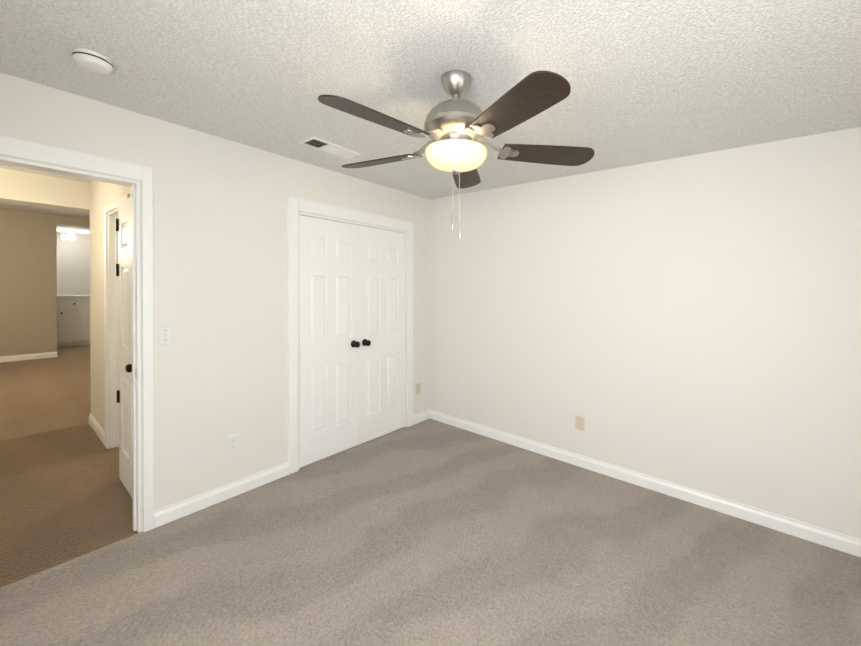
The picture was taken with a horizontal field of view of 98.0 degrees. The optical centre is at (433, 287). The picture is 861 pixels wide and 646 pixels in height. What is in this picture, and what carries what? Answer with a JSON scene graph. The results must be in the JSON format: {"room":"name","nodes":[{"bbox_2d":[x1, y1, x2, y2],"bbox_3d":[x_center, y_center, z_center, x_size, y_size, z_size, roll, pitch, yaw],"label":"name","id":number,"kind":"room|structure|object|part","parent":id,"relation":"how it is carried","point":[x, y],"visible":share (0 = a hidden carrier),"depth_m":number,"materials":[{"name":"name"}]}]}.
{"room":"empty bedroom","nodes":[
{"label":"empty bedroom","id":0,"kind":"room"},
{"bbox_2d":[0,209,89,355],"bbox_3d":[-3.357,0.084,4.059,0.120,2.707,6.740,0,0,40],"label":"wall","id":1,"kind":"structure","parent":0,"point":[28,282],"depth_m":3.47,"materials":[{"name":"beige paint"}]},
{"bbox_2d":[0,352,56,361],"bbox_3d":[-6.833,1.236,6.958,0.015,0.203,6.500,0,0,40],"label":"baseboard","id":2,"kind":"structure","parent":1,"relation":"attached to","point":[27,357],"depth_m":6.58,"materials":[{"name":"white paint"}]},
{"bbox_2d":[0,168,89,210],"bbox_3d":[-3.887,-0.932,3.432,0.140,0.293,1.305,0,0,40],"label":"header beam","id":3,"kind":"structure","parent":0,"point":[27,187],"depth_m":3.55,"materials":[{"name":"beige paint"}]},
{"bbox_2d":[0,200,89,218],"bbox_3d":[-5.121,-1.306,5.520,4.710,0.272,6.740,0,0,40],"label":"ceiling","id":4,"kind":"structure","parent":0,"point":[31,208],"depth_m":6.31,"materials":[{"name":"white paint"}]},
{"bbox_2d":[0,345,90,440],"bbox_3d":[-5.774,1.364,6.078,6.410,0.242,6.500,0,0,40],"label":"floor","id":5,"kind":"structure","parent":0,"point":[43,395],"depth_m":4.73,"materials":[{"name":"beige carpet"}]},
{"bbox_2d":[57,295,89,346],"bbox_3d":[-7.522,0.721,8.473,0.646,1.128,2.490,0,0,40],"label":"bathroom vanity","id":6,"kind":"object","parent":5,"relation":"on","point":[73,320],"visible":0.19,"depth_m":7.92,"materials":[{"name":"white wood"}]},
{"bbox_2d":[0,164,91,182],"bbox_3d":[-2.953,-1.081,2.654,2.290,0.142,1.305,0,0,40],"label":"ceiling","id":7,"kind":"structure","parent":0,"point":[42,173],"depth_m":3.49,"materials":[{"name":"white paint"}]},
{"bbox_2d":[57,232,89,294],"bbox_3d":[-7.804,0.036,8.736,0.120,2.488,3.040,0,0,40],"label":"wall","id":8,"kind":"structure","parent":0,"point":[73,267],"depth_m":8.35,"materials":[{"name":"grey paint"}]},
{"bbox_2d":[57,225,89,234],"bbox_3d":[-7.150,-1.207,8.185,1.820,0.161,3.040,0,0,40],"label":"ceiling","id":9,"kind":"structure","parent":0,"point":[78,230],"depth_m":7.62,"materials":[{"name":"white paint"}]},
{"bbox_2d":[61,231,75,239],"bbox_3d":[-7.776,-1.092,7.965,0.200,0.183,0.230,0,0,40],"label":"bathroom ceiling light","id":10,"kind":"object","parent":9,"relation":"attached to","point":[64,236],"visible":1,"depth_m":7.93,"materials":[{"name":"white glass"}]},
{"bbox_2d":[89,180,130,431],"bbox_3d":[-2.848,0.180,3.342,3.000,2.494,0.120,0,0,40],"label":"wall","id":11,"kind":"structure","parent":0,"point":[102,194],"depth_m":3.48,"materials":[{"name":"beige paint"}]},
{"bbox_2d":[89,413,104,445],"bbox_3d":[-2.585,1.358,3.121,2.305,0.136,0.135,0,0,40],"label":"baseboard","id":12,"kind":"structure","parent":11,"relation":"attached to","point":[97,428],"depth_m":3.52,"materials":[{"name":"white paint"}]},
{"bbox_2d":[104,194,129,448],"bbox_3d":[-2.511,0.357,3.052,0.830,2.116,0.138,0,0,40],"label":"door frame","id":13,"kind":"structure","parent":11,"relation":"attached to","point":[111,294],"depth_m":3.24,"materials":[{"name":"white paint"}]},
{"bbox_2d":[116,197,131,496],"bbox_3d":[-2.073,0.404,2.521,0.684,2.028,0.105,0,0,40],"label":"hall door","id":14,"kind":"structure","parent":11,"relation":"in","point":[124,275],"depth_m":2.62,"materials":[{"name":"white paint"}]},
{"bbox_2d":[0,72,427,531],"bbox_3d":[-1.293,0.218,2.772,0.120,2.506,4.000,0,0,40],"label":"wall","id":15,"kind":"structure","parent":0,"point":[220,263],"depth_m":2.48,"materials":[{"name":"white paint"}]},
{"bbox_2d":[0,135,153,532],"bbox_3d":[-2.013,0.357,1.908,0.156,2.154,0.926,0,0,40],"label":"door frame","id":16,"kind":"structure","parent":15,"relation":"attached to","point":[23,149],"depth_m":2.18,"materials":[{"name":"white paint"}]},
{"bbox_2d":[158,326,171,344],"bbox_3d":[-1.625,0.293,2.268,0.015,0.116,0.072,0,0,40],"label":"switch plate","id":17,"kind":"object","parent":15,"relation":"attached to","point":[164,335],"visible":1,"depth_m":2.27,"materials":[{"name":"white plastic"}]},
{"bbox_2d":[154,462,288,527],"bbox_3d":[-1.386,1.390,2.549,0.030,0.109,0.852,0,0,40],"label":"baseboard","id":18,"kind":"structure","parent":15,"relation":"attached to","point":[162,516],"depth_m":2.49,"materials":[{"name":"white paint"}]},
{"bbox_2d":[228,434,238,452],"bbox_3d":[-1.378,1.077,2.574,0.008,0.116,0.072,0,0,40],"label":"electrical outlet plate","id":19,"kind":"object","parent":15,"relation":"attached to","point":[233,443],"visible":1,"depth_m":2.57,"materials":[{"name":"white plastic"}]},
{"bbox_2d":[299,215,359,467],"bbox_3d":[-0.859,0.435,3.181,0.105,2.017,0.594,0,0,40],"label":"closet door","id":20,"kind":"structure","parent":15,"relation":"in","point":[329,343],"depth_m":3.17,"materials":[{"name":"white paint"}]},
{"bbox_2d":[287,196,412,473],"bbox_3d":[-0.717,0.380,3.451,0.138,2.163,1.400,0,0,40],"label":"trim","id":21,"kind":"structure","parent":15,"relation":"attached to","point":[295,205],"depth_m":2.95,"materials":[{"name":"white paint"}]},
{"bbox_2d":[359,225,404,443],"bbox_3d":[-0.477,0.442,3.639,0.105,2.017,0.594,0,0,40],"label":"closet door","id":22,"kind":"structure","parent":15,"relation":"in","point":[382,332],"depth_m":3.63,"materials":[{"name":"white paint"}]},
{"bbox_2d":[416,383,420,394],"bbox_3d":[-0.163,1.100,4.035,0.008,0.116,0.072,0,0,40],"label":"electrical outlet plate","id":23,"kind":"object","parent":15,"relation":"attached to","point":[418,388],"visible":1,"depth_m":4.03,"materials":[{"name":"beige plastic"}]},
{"bbox_2d":[300,427,404,468],"bbox_3d":[-0.939,1.473,3.642,0.680,0.095,1.408,0,0,40],"label":"floor","id":24,"kind":"structure","parent":0,"point":[350,448],"depth_m":3.35,"materials":[{"name":"beige carpet"}]},
{"bbox_2d":[0,0,860,198],"bbox_3d":[0.060,-1.004,1.639,3.640,0.209,4.000,0,0,40],"label":"ceiling","id":25,"kind":"structure","parent":0,"point":[653,80],"depth_m":1.65,"materials":[{"name":"white paint"}]},
{"bbox_2d":[72,48,112,73],"bbox_3d":[-1.484,-0.978,1.629,0.133,0.049,0.133,0,0,40],"label":"smoke detector","id":26,"kind":"object","parent":25,"relation":"attached to","point":[91,61],"visible":0.98,"depth_m":1.60,"materials":[{"name":"white plastic"}]},
{"bbox_2d":[299,137,360,158],"bbox_3d":[-0.730,-0.984,2.661,0.175,0.016,0.400,0,0,40],"label":"ceiling vent","id":27,"kind":"object","parent":25,"relation":"in","point":[327,147],"visible":1,"depth_m":2.64,"materials":[{"name":"white plastic"}]},
{"bbox_2d":[318,70,594,239],"bbox_3d":[0.065,-0.591,1.719,1.271,0.747,1.260,0,0,40],"label":"ceiling fan","id":28,"kind":"object","parent":25,"relation":"hanging from","point":[456,130],"visible":1,"depth_m":1.61,"materials":[{"name":"brown wood"}]},
{"bbox_3d":[0.103,-0.590,1.730,0.286,0.090,0.286,0,0,40],"label":"glass","id":29,"kind":"part","parent":28,"relation":"part of","materials":[{"name":"white glass"}]},
{"bbox_2d":[428,127,860,539],"bbox_3d":[1.297,0.280,3.140,3.390,2.505,0.120,0,0,40],"label":"wall","id":30,"kind":"structure","parent":0,"point":[692,322],"depth_m":2.68,"materials":[{"name":"white paint"}]},
{"bbox_2d":[576,415,583,430],"bbox_3d":[1.221,1.137,3.125,0.072,0.116,0.008,0,0,40],"label":"electrical outlet plate","id":31,"kind":"object","parent":30,"relation":"attached to","point":[579,422],"visible":1,"depth_m":3.12,"materials":[{"name":"beige plastic"}]},
{"bbox_2d":[426,409,860,556],"bbox_3d":[1.242,1.451,3.105,3.360,0.156,0.015,0,0,40],"label":"baseboard","id":32,"kind":"structure","parent":30,"relation":"attached to","point":[777,522],"depth_m":2.67,"materials":[{"name":"white paint"}]},
{"label":"outside","id":33,"kind":"structure","parent":0,"visible":0},
{"bbox_2d":[0,423,137,587],"bbox_3d":[-2.907,1.432,2.629,2.410,0.122,1.305,0,0,40],"label":"floor","id":34,"kind":"structure","parent":33,"point":[65,496],"depth_m":2.47,"materials":[{"name":"beige carpet"}]},
{"bbox_2d":[0,419,860,645],"bbox_3d":[0.060,1.506,1.653,3.400,0.181,3.760,0,0,40],"label":"floor carpet","id":35,"kind":"object","parent":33,"point":[429,532],"visible":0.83,"depth_m":1.95,"materials":[{"name":"beige carpet"}]}
]}

